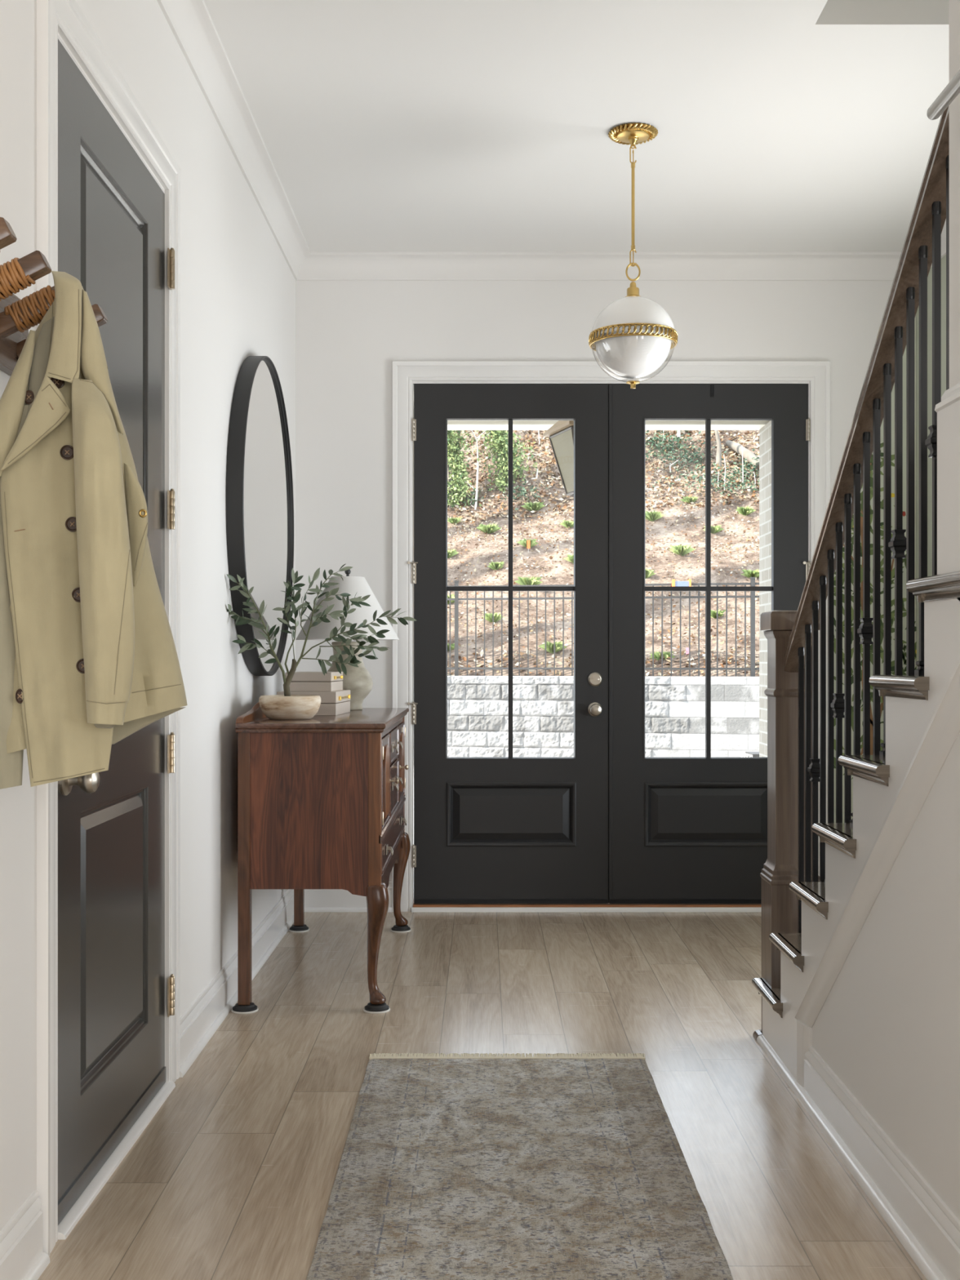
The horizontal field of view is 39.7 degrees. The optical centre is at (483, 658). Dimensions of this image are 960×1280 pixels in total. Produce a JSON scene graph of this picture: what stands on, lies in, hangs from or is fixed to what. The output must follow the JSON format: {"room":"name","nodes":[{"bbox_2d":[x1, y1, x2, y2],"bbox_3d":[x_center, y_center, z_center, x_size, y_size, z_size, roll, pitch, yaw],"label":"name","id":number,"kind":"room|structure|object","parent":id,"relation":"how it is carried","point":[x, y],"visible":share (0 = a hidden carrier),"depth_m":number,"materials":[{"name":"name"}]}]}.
{"room":"entrance hall","nodes":[
{"label":"entrance hall","id":0,"kind":"room"},
{"bbox_2d":[0,0,295,1231],"bbox_3d":[-0.935,0.153,1.380,0.120,4.050,9.960,0,0,0],"label":"wall","id":1,"kind":"structure","parent":0,"point":[237,286],"depth_m":3.99,"materials":[{"name":"white paint"}]},
{"bbox_2d":[0,1190,49,1279],"bbox_3d":[-0.860,1.108,-0.452,0.030,0.140,6.097,0,0,0],"label":"baseboard","id":2,"kind":"structure","parent":1,"relation":"attached to","point":[22,1255],"depth_m":2.50,"materials":[{"name":"white wood"}]},
{"bbox_2d":[0,217,107,375],"bbox_3d":[-0.785,-0.593,1.850,0.181,0.142,1.300,0,0,0],"label":"coat rack","id":3,"kind":"object","parent":1,"relation":"attached to","point":[17,316],"visible":0.49,"depth_m":2.27,"materials":[{"name":"brown wood"}]},
{"bbox_2d":[0,271,187,789],"bbox_3d":[-0.701,-0.217,2.227,0.385,0.881,0.264,0,0,18],"label":"coat","id":4,"kind":"object","parent":3,"relation":"hanging from","point":[89,660],"visible":1,"depth_m":2.16,"materials":[{"name":"fabric"}]},
{"bbox_2d":[36,0,180,1257],"bbox_3d":[-0.864,-0.101,3.178,0.022,2.557,1.140,0,0,0],"label":"trim","id":5,"kind":"structure","parent":1,"relation":"attached to","point":[66,18],"depth_m":2.69,"materials":[{"name":"white wood"}]},
{"bbox_2d":[57,35,164,193],"bbox_3d":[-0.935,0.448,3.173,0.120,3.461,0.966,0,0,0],"label":"trim","id":6,"kind":"structure","parent":1,"relation":"attached to","point":[59,38],"depth_m":3.10,"materials":[{"name":"white wood"}]},
{"bbox_2d":[57,39,174,1225],"bbox_3d":[-0.858,-0.057,3.185,0.110,2.433,0.956,0,0,0],"label":"door","id":7,"kind":"structure","parent":1,"relation":"in","point":[111,208],"depth_m":3.14,"materials":[{"name":"grey paint"}]},
{"bbox_2d":[57,1080,175,1239],"bbox_3d":[-0.861,1.170,3.181,0.028,0.016,0.966,0,0,0],"label":"trim","id":8,"kind":"structure","parent":1,"relation":"attached to","point":[87,1197],"depth_m":3.06,"materials":[{"name":"white wood"}]},
{"bbox_2d":[179,888,293,1077],"bbox_3d":[-0.860,1.108,4.976,0.030,0.140,2.468,0,0,0],"label":"baseboard","id":9,"kind":"structure","parent":1,"relation":"attached to","point":[201,1020],"depth_m":4.42,"materials":[{"name":"white wood"}]},
{"bbox_2d":[226,355,293,675],"bbox_3d":[-0.844,-0.542,5.130,0.058,1.218,1.218,0,0,0],"label":"round mirror","id":10,"kind":"object","parent":1,"relation":"attached to","point":[260,500],"visible":0.94,"depth_m":4.96,"materials":[{"name":"white mirror"}]},
{"bbox_2d":[37,911,927,1279],"bbox_3d":[0.700,1.228,1.315,7.800,0.100,9.830,0,0,0],"label":"floor","id":11,"kind":"structure","parent":0,"point":[233,1177],"depth_m":3.70,"materials":[{"name":"beige wood"}]},
{"bbox_2d":[231,1002,258,1013],"bbox_3d":[-0.797,1.167,4.452,0.090,0.022,0.090,0,0,0],"label":"furniture glider","id":12,"kind":"object","parent":11,"relation":"on","point":[251,1008],"visible":0.93,"depth_m":4.42,"materials":[{"name":"grey plastic"}]},
{"bbox_2d":[288,924,309,932],"bbox_3d":[-0.797,1.167,5.765,0.090,0.022,0.090,0,0,0],"label":"furniture glider","id":13,"kind":"object","parent":11,"relation":"on","point":[304,928],"visible":1,"depth_m":5.74,"materials":[{"name":"grey plastic"}]},
{"bbox_2d":[235,702,410,1004],"bbox_3d":[-0.564,0.655,5.107,0.519,1.001,1.391,0,0,0],"label":"sideboard","id":14,"kind":"object","parent":11,"relation":"on","point":[321,799],"visible":0.98,"depth_m":4.44,"materials":[{"name":"brown wood"}]},
{"bbox_2d":[258,694,320,719],"bbox_3d":[-0.684,0.173,4.715,0.218,0.084,0.218,0,0,0],"label":"bowl","id":15,"kind":"object","parent":14,"relation":"on","point":[275,707],"depth_m":4.63,"materials":[{"name":"brown wood"}]},
{"bbox_2d":[276,689,351,715],"bbox_3d":[-0.650,0.170,5.175,0.236,0.090,0.332,0,0,3],"label":"storage box","id":16,"kind":"object","parent":14,"relation":"on","point":[335,703],"visible":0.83,"depth_m":5.01,"materials":[{"name":"beige"}]},
{"bbox_2d":[285,671,342,691],"bbox_3d":[-0.647,0.088,5.155,0.186,0.073,0.262,0,0,3],"label":"storage box","id":17,"kind":"object","parent":16,"relation":"on","point":[300,681],"visible":0.93,"depth_m":5.03,"materials":[{"name":"beige cardboard"}]},
{"bbox_2d":[226,564,416,719],"bbox_3d":[-0.567,-0.060,4.670,0.669,0.551,0.334,0,0,0],"label":"potted plant","id":18,"kind":"object","parent":14,"relation":"on","point":[286,706],"visible":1,"depth_m":4.68,"materials":[{"name":"green plant"}]},
{"bbox_2d":[295,568,399,710],"bbox_3d":[-0.570,-0.081,5.600,0.434,0.592,0.434,0,0,0],"label":"table lamp","id":19,"kind":"object","parent":14,"relation":"on","point":[358,680],"visible":0.55,"depth_m":5.51,"materials":[{"name":"stone"}]},
{"bbox_2d":[363,1002,390,1013],"bbox_3d":[-0.356,1.167,4.456,0.090,0.022,0.090,0,0,0],"label":"furniture glider","id":20,"kind":"object","parent":11,"relation":"on","point":[370,1008],"visible":0.88,"depth_m":4.43,"materials":[{"name":"grey"}]},
{"bbox_2d":[390,924,411,933],"bbox_3d":[-0.356,1.167,5.759,0.090,0.022,0.090,0,0,0],"label":"furniture glider","id":21,"kind":"object","parent":11,"relation":"on","point":[397,929],"visible":1,"depth_m":5.73,"materials":[{"name":"grey"}]},
{"bbox_2d":[306,1053,733,1279],"bbox_3d":[0.070,1.171,2.354,0.814,0.014,3.208,0,0,0],"label":"runner rug","id":22,"kind":"object","parent":11,"relation":"on","point":[466,1166],"visible":1,"depth_m":2.98,"materials":[{"name":"grey fabric"}]},
{"bbox_2d":[752,1029,762,1040],"bbox_3d":[0.900,1.167,4.128,0.119,0.021,0.055,0,0,0],"label":"trim","id":23,"kind":"structure","parent":11,"relation":"on","point":[757,1033],"depth_m":4.12,"materials":[{"name":"white wood"}]},
{"bbox_2d":[751,570,959,1088],"bbox_3d":[1.425,0.130,2.643,1.189,2.096,2.962,0,0,0],"label":"staircase","id":24,"kind":"structure","parent":11,"relation":"on","point":[891,791],"depth_m":2.94,"materials":[{"name":"white wood"}]},
{"bbox_2d":[760,105,949,1033],"bbox_3d":[0.938,-0.084,3.220,0.154,2.524,1.840,0,0,0],"label":"stair railing","id":25,"kind":"object","parent":24,"relation":"on","point":[795,770],"visible":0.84,"depth_m":3.33,"materials":[{"name":"brown wood"}]},
{"bbox_2d":[204,0,949,252],"bbox_3d":[1.802,-1.932,1.370,5.595,0.120,9.980,0,0,0],"label":"ceiling","id":26,"kind":"structure","parent":0,"point":[384,126],"depth_m":4.61,"materials":[{"name":"white paint"}]},
{"bbox_2d":[588,122,677,388],"bbox_3d":[0.533,-1.415,4.730,0.314,0.913,0.314,0,0,-38],"label":"pendant light","id":27,"kind":"object","parent":26,"relation":"hanging from","point":[633,335],"visible":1,"depth_m":4.64,"materials":[{"name":"white glass"}]},
{"bbox_2d":[595,330,671,378],"bbox_3d":[0.533,-1.067,4.730,0.271,0.140,0.271,0,0,0],"label":"diffuser","id":28,"kind":"object","parent":27,"relation":"attached to","point":[628,354],"depth_m":4.64,"materials":[{"name":"clear glass"}]},
{"bbox_2d":[295,280,893,880],"bbox_3d":[0.573,0.153,6.285,3.135,4.050,0.150,0,0,0],"label":"wall","id":29,"kind":"structure","parent":0,"point":[349,334],"depth_m":6.21,"materials":[{"name":"white paint"}]},
{"bbox_2d":[304,880,391,911],"bbox_3d":[-0.649,1.108,6.195,0.452,0.140,0.030,0,0,0],"label":"baseboard","id":30,"kind":"structure","parent":29,"relation":"attached to","point":[315,900],"depth_m":6.20,"materials":[{"name":"white wood"}]},
{"bbox_2d":[407,383,608,903],"bbox_3d":[0.115,-0.069,6.194,0.936,2.422,0.115,0,0,0],"label":"door","id":31,"kind":"structure","parent":29,"relation":"in","point":[510,829],"depth_m":6.21,"materials":[{"name":"black paint"}]},
{"bbox_2d":[411,906,761,911],"bbox_3d":[0.596,1.168,6.189,1.858,0.020,0.018,0,0,0],"label":"threshold","id":32,"kind":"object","parent":29,"relation":"attached to","point":[413,908],"depth_m":6.18,"materials":[{"name":"white wood"}]},
{"bbox_2d":[413,902,761,906],"bbox_3d":[0.596,1.163,6.284,1.844,0.030,0.172,0,0,0],"label":"trim","id":33,"kind":"structure","parent":29,"relation":"attached to","point":[608,904],"depth_m":6.20,"materials":[{"name":"orange wood"}]},
{"bbox_2d":[391,360,830,911],"bbox_3d":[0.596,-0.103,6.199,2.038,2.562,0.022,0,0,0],"label":"trim","id":34,"kind":"structure","parent":29,"relation":"attached to","point":[403,372],"depth_m":6.19,"materials":[{"name":"white wood"}]},
{"bbox_2d":[608,383,811,903],"bbox_3d":[1.060,-0.069,6.218,0.953,2.422,0.065,0,0,0],"label":"door","id":35,"kind":"structure","parent":29,"relation":"in","point":[682,829],"depth_m":6.21,"materials":[{"name":"black paint"}]},
{"bbox_2d":[834,315,916,822],"bbox_3d":[1.855,-0.292,6.207,0.584,2.940,0.005,0,0,0],"label":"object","id":36,"kind":"object","parent":29,"relation":"attached to","point":[904,352],"visible":0.2,"depth_m":6.21,"materials":[{"name":"grey"}]},
{"bbox_2d":[812,0,959,1220],"bbox_3d":[0.920,-0.347,2.280,0.152,3.050,2.760,0,0,0],"label":"wall","id":37,"kind":"structure","parent":0,"point":[887,1026],"depth_m":2.65,"materials":[{"name":"white paint"}]},
{"bbox_2d":[156,0,946,280],"bbox_3d":[0.573,-1.818,1.355,2.895,0.108,9.710,0,0,0],"label":"trim","id":38,"kind":"structure","parent":37,"relation":"attached to","point":[190,22],"depth_m":6.16,"materials":[{"name":"white paint"}]},
{"bbox_2d":[756,1034,959,1279],"bbox_3d":[0.861,1.108,2.500,0.038,0.140,3.200,0,0,0],"label":"baseboard","id":39,"kind":"structure","parent":37,"relation":"attached to","point":[929,1231],"depth_m":2.88,"materials":[{"name":"white wood"}]},
{"bbox_2d":[926,69,959,119],"bbox_3d":[0.824,-0.969,1.786,0.072,0.025,1.172,0,0,0],"label":"pole","id":40,"kind":"object","parent":37,"relation":"attached to","point":[952,90],"visible":1,"depth_m":2.29,"materials":[{"name":"grey paint"}]},
{"bbox_2d":[934,382,959,412],"bbox_3d":[0.918,-0.478,1.688,0.156,0.040,1.577,0,0,0],"label":"trim","id":41,"kind":"structure","parent":37,"relation":"on","point":[952,395],"depth_m":2.42,"materials":[{"name":"white wood"}]},
{"bbox_2d":[915,254,946,669],"bbox_3d":[2.080,-1.347,3.555,0.120,5.050,5.310,0,0,0],"label":"wall","id":42,"kind":"structure","parent":0,"point":[943,259],"depth_m":6.03,"materials":[{"name":"grey paint"}]},
{"label":"outside","id":43,"kind":"structure","parent":0,"visible":0},
{"bbox_3d":[1.000,1.498,16.180,30.000,0.200,19.640,0,0,0],"label":"ground","id":44,"kind":"structure","parent":43,"visible":0},
{"bbox_2d":[447,675,759,756],"bbox_3d":[1.844,0.876,16.750,14.536,1.305,0.348,0,0,11],"label":"wall","id":45,"kind":"structure","parent":44,"relation":"on","point":[477,706],"depth_m":16.77,"materials":[{"name":"concrete"}]},
{"bbox_2d":[447,577,759,676],"bbox_3d":[1.600,-0.383,16.840,13.462,1.249,0.071,0,0,11],"label":"metal fence","id":46,"kind":"object","parent":45,"relation":"on","point":[753,596],"visible":0.38,"depth_m":16.93,"materials":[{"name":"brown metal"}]},
{"bbox_2d":[671,578,691,586],"bbox_3d":[2.475,-0.922,16.600,0.224,0.130,0.160,0,0,0],"label":"tray","id":47,"kind":"object","parent":46,"relation":"hanging from","point":[688,583],"visible":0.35,"depth_m":16.56,"materials":[{"name":"blue plastic"}]},
{"bbox_2d":[675,581,688,586],"bbox_3d":[2.475,-0.919,16.600,0.210,0.085,0.080,0,0,0],"label":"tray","id":48,"kind":"object","parent":47,"relation":"on","point":[677,583],"depth_m":16.56,"materials":[{"name":"blue plastic"}]},
{"bbox_2d":[741,752,752,756],"bbox_3d":[2.275,1.107,11.500,0.120,0.583,0.016,0,0,0],"label":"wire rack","id":49,"kind":"object","parent":44,"relation":"on","point":[745,754],"visible":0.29,"depth_m":11.49,"materials":[{"name":"white"}]},
{"bbox_2d":[745,751,759,756],"bbox_3d":[2.438,1.111,11.640,0.225,0.573,0.320,0,0,0],"label":"bench","id":50,"kind":"object","parent":44,"relation":"on","point":[753,753],"visible":0.1,"depth_m":11.61,"materials":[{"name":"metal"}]},
{"bbox_3d":[-0.100,1.303,7.433,5.000,0.190,2.135,0,0,0],"label":"floor","id":51,"kind":"structure","parent":44,"relation":"on","visible":0},
{"bbox_2d":[759,420,771,756],"bbox_3d":[1.953,-0.118,8.185,0.420,2.652,0.430,0,0,0],"label":"pier","id":52,"kind":"structure","parent":51,"relation":"on","point":[765,433],"depth_m":8.25,"materials":[{"name":"brick"}]},
{"bbox_2d":[447,420,769,430],"bbox_3d":[-0.100,-1.493,8.320,5.000,0.098,0.240,0,0,0],"label":"beam","id":53,"kind":"structure","parent":52,"relation":"on","point":[451,424],"depth_m":8.23,"materials":[{"name":"grey paint"}]},
{"bbox_3d":[-0.100,-1.592,7.483,5.000,0.100,2.235,0,0,0],"label":"ceiling","id":54,"kind":"structure","parent":53,"relation":"on","visible":0},
{"bbox_2d":[542,420,573,496],"bbox_3d":[0.585,-1.216,7.200,0.410,0.653,0.410,0,0,-17],"label":"lantern","id":55,"kind":"object","parent":54,"relation":"hanging from","point":[561,434],"visible":0.25,"depth_m":7.17,"materials":[{"name":"brown"}]},
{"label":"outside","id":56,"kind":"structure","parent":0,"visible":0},
{"bbox_2d":[447,430,759,676],"bbox_3d":[1.000,-2.483,21.700,18.160,5.471,9.218,0,0,11],"label":"hillside","id":57,"kind":"structure","parent":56,"point":[659,530],"depth_m":20.06,"materials":[{"name":"brown soil"}]},
{"bbox_2d":[447,594,454,604],"bbox_3d":[-0.527,-0.875,19.629,0.345,0.165,0.348,0,0,19],"label":"grass tuft","id":58,"kind":"object","parent":57,"relation":"on","point":[452,596],"visible":0.43,"depth_m":19.57,"materials":[{"name":"green plant"}]},
{"bbox_2d":[447,643,454,651],"bbox_3d":[-0.483,-0.149,17.920,0.299,0.131,0.295,0,0,-25],"label":"grass tuft","id":59,"kind":"object","parent":57,"relation":"on","point":[452,646],"visible":0.32,"depth_m":17.86,"materials":[{"name":"green plant"}]},
{"bbox_2d":[447,548,458,558],"bbox_3d":[-0.544,-1.643,20.840,0.342,0.153,0.293,0,0,6],"label":"grass tuft","id":60,"kind":"object","parent":57,"relation":"on","point":[453,552],"visible":0.7,"depth_m":20.80,"materials":[{"name":"green plant"}]},
{"bbox_2d":[447,516,462,524],"bbox_3d":[-0.492,-2.339,22.640,0.292,0.131,0.250,0,0,0],"label":"grass tuft","id":61,"kind":"object","parent":57,"relation":"on","point":[451,520],"visible":0.98,"depth_m":22.59,"materials":[{"name":"green plant"}]},
{"bbox_2d":[447,430,481,509],"bbox_3d":[-0.623,-3.678,23.135,1.291,2.366,1.060,0,0,-20],"label":"leafy bush","id":62,"kind":"object","parent":57,"relation":"on","point":[455,481],"visible":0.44,"depth_m":23.09,"materials":[{"name":"green plant"}]},
{"bbox_2d":[465,430,490,509],"bbox_3d":[-0.095,-3.293,23.074,0.472,1.751,0.205,0,0,10],"label":"bare sapling","id":63,"kind":"object","parent":57,"relation":"on","point":[477,446],"visible":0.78,"depth_m":23.05,"materials":[{"name":"beige plant"}]},
{"bbox_2d":[476,523,501,533],"bbox_3d":[0.104,-2.123,21.800,0.383,0.170,0.389,0,0,16],"label":"grass tuft","id":64,"kind":"object","parent":57,"relation":"on","point":[488,529],"visible":1,"depth_m":21.73,"materials":[{"name":"green plant"}]},
{"bbox_2d":[483,612,503,622],"bbox_3d":[0.139,-0.580,18.840,0.282,0.148,0.330,0,0,-40],"label":"grass tuft","id":65,"kind":"object","parent":57,"relation":"on","point":[488,616],"visible":0.71,"depth_m":18.79,"materials":[{"name":"green plant"}]},
{"bbox_2d":[487,560,504,569],"bbox_3d":[0.194,-1.413,20.320,0.272,0.142,0.317,0,0,3],"label":"grass tuft","id":66,"kind":"object","parent":57,"relation":"on","point":[496,566],"visible":1,"depth_m":20.28,"materials":[{"name":"green plant"}]},
{"bbox_2d":[471,430,537,492],"bbox_3d":[0.401,-3.865,23.221,1.247,2.168,1.139,0,0,0],"label":"leafy bush","id":67,"kind":"object","parent":57,"relation":"on","point":[500,442],"visible":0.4,"depth_m":23.12,"materials":[{"name":"green plant"}]},
{"bbox_2d":[516,537,537,547],"bbox_3d":[0.694,-1.803,20.813,0.324,0.154,0.321,0,0,16],"label":"grass tuft","id":68,"kind":"object","parent":57,"relation":"on","point":[523,542],"visible":0.99,"depth_m":20.75,"materials":[{"name":"green plant"}]},
{"bbox_2d":[514,576,542,585],"bbox_3d":[0.684,-1.125,19.680,0.414,0.182,0.409,0,0,19],"label":"grass tuft","id":69,"kind":"object","parent":57,"relation":"on","point":[522,581],"visible":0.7,"depth_m":19.59,"materials":[{"name":"green plant"}]},
{"bbox_2d":[527,540,529,548],"bbox_3d":[0.704,-1.733,20.640,0.048,0.200,0.004,0,0,0],"label":"flag","id":70,"kind":"object","parent":57,"relation":"on","point":[528,541],"visible":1,"depth_m":20.64,"materials":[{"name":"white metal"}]},
{"bbox_2d":[521,501,545,511],"bbox_3d":[0.847,-2.578,22.640,0.396,0.176,0.401,0,0,-28],"label":"grass tuft","id":71,"kind":"object","parent":57,"relation":"on","point":[530,506],"visible":1,"depth_m":22.57,"materials":[{"name":"green plant"}]},
{"bbox_2d":[537,640,566,653],"bbox_3d":[0.919,-0.152,17.579,0.356,0.170,0.360,0,0,-24],"label":"grass tuft","id":72,"kind":"object","parent":57,"relation":"on","point":[558,646],"visible":0.83,"depth_m":17.51,"materials":[{"name":"green plant"}]},
{"bbox_2d":[560,520,573,528],"bbox_3d":[1.398,-2.192,21.720,0.305,0.136,0.261,0,0,-43],"label":"grass tuft","id":73,"kind":"object","parent":57,"relation":"on","point":[569,524],"visible":1,"depth_m":21.68,"materials":[{"name":"green plant"}]},
{"bbox_2d":[563,553,573,563],"bbox_3d":[1.414,-1.510,20.198,0.336,0.159,0.333,0,0,-27],"label":"grass tuft","id":74,"kind":"object","parent":57,"relation":"on","point":[571,557],"visible":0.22,"depth_m":20.14,"materials":[{"name":"green plant"}]},
{"bbox_2d":[447,430,759,676],"bbox_3d":[1.494,-2.468,21.594,7.498,5.459,10.745,0,0,0],"label":"leaf litter","id":75,"kind":"object","parent":57,"relation":"on","point":[647,468],"visible":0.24,"depth_m":22.24,"materials":[{"name":"brown plant"}]},
{"bbox_2d":[447,430,759,510],"bbox_3d":[2.203,-3.538,23.404,5.824,2.020,3.196,0,0,0],"label":"ivy","id":76,"kind":"object","parent":57,"relation":"on","point":[660,443],"visible":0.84,"depth_m":23.11,"materials":[{"name":"green plant"}]},
{"bbox_2d":[644,568,655,578],"bbox_3d":[2.376,-1.243,19.520,0.315,0.164,0.367,0,0,9],"label":"grass tuft","id":77,"kind":"object","parent":57,"relation":"on","point":[648,572],"visible":0.45,"depth_m":19.45,"materials":[{"name":"green plant"}]},
{"bbox_2d":[644,510,664,521],"bbox_3d":[2.769,-2.326,21.704,0.372,0.176,0.368,0,0,22],"label":"grass tuft","id":78,"kind":"object","parent":57,"relation":"on","point":[651,516],"visible":1,"depth_m":21.65,"materials":[{"name":"green plant"}]},
{"bbox_2d":[649,651,675,660],"bbox_3d":[2.303,-0.015,17.200,0.325,0.170,0.380,0,0,-34],"label":"grass tuft","id":79,"kind":"object","parent":57,"relation":"on","point":[656,655],"visible":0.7,"depth_m":17.15,"materials":[{"name":"green plant"}]},
{"bbox_2d":[676,430,680,437],"bbox_3d":[3.580,-4.267,24.388,0.089,0.778,0.140,0,0,0],"label":"trunk","id":80,"kind":"object","parent":57,"relation":"on","point":[678,433],"visible":0.13,"depth_m":24.36,"materials":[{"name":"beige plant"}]},
{"bbox_2d":[668,543,695,555],"bbox_3d":[2.963,-1.629,20.004,0.384,0.182,0.380,0,0,-21],"label":"grass tuft","id":81,"kind":"object","parent":57,"relation":"on","point":[682,550],"visible":1,"depth_m":19.95,"materials":[{"name":"green plant"}]},
{"bbox_2d":[685,647,688,653],"bbox_3d":[2.644,-0.040,17.200,0.048,0.200,0.004,0,0,0],"label":"flag","id":82,"kind":"object","parent":57,"relation":"on","point":[686,648],"visible":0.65,"depth_m":17.20,"materials":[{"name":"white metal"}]},
{"bbox_2d":[680,496,697,503],"bbox_3d":[3.440,-2.631,22.160,0.308,0.137,0.312,0,0,22],"label":"grass tuft","id":83,"kind":"object","parent":57,"relation":"on","point":[686,499],"visible":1,"depth_m":22.10,"materials":[{"name":"green plant"}]},
{"bbox_2d":[703,524,723,533],"bbox_3d":[3.662,-2.048,21.160,0.320,0.142,0.324,0,0,-22],"label":"grass tuft","id":84,"kind":"object","parent":57,"relation":"on","point":[714,529],"visible":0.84,"depth_m":21.10,"materials":[{"name":"green plant"}]},
{"bbox_2d":[714,430,721,466],"bbox_3d":[4.110,-3.826,23.265,0.118,1.249,0.233,0,0,0],"label":"trunk","id":85,"kind":"object","parent":57,"relation":"on","point":[718,455],"visible":0.63,"depth_m":23.23,"materials":[{"name":"beige plant"}]},
{"bbox_2d":[711,609,725,617],"bbox_3d":[3.220,-0.616,18.408,0.274,0.131,0.277,0,0,25],"label":"grass tuft","id":86,"kind":"object","parent":57,"relation":"on","point":[713,613],"visible":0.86,"depth_m":18.35,"materials":[{"name":"green plant"}]},
{"bbox_2d":[723,453,726,489],"bbox_3d":[4.034,-3.042,22.254,0.079,0.768,0.119,0,0,35],"label":"bare sapling","id":87,"kind":"object","parent":57,"relation":"on","point":[723,454],"visible":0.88,"depth_m":22.26,"materials":[{"name":"beige plant"}]},
{"bbox_2d":[725,440,759,468],"bbox_3d":[4.571,-3.593,23.390,0.170,0.643,1.081,0,0,-22],"label":"fallen log","id":88,"kind":"object","parent":57,"relation":"on","point":[737,447],"visible":0.89,"depth_m":23.28,"materials":[{"name":"wood"}]},
{"bbox_2d":[742,448,743,488],"bbox_3d":[4.322,-3.114,22.176,0.028,0.892,0.134,0,0,9],"label":"bare sapling","id":89,"kind":"object","parent":57,"relation":"on","point":[742,449],"visible":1,"depth_m":22.17,"materials":[{"name":"beige plant"}]},
{"bbox_2d":[735,505,755,515],"bbox_3d":[4.221,-2.376,21.480,0.355,0.159,0.304,0,0,-37],"label":"grass tuft","id":90,"kind":"object","parent":57,"relation":"on","point":[747,510],"visible":1,"depth_m":21.42,"materials":[{"name":"green plant"}]},
{"bbox_2d":[741,568,759,577],"bbox_3d":[3.866,-1.211,19.120,0.337,0.148,0.333,0,0,25],"label":"grass tuft","id":91,"kind":"object","parent":57,"relation":"on","point":[748,573],"visible":0.61,"depth_m":19.07,"materials":[{"name":"green plant"}]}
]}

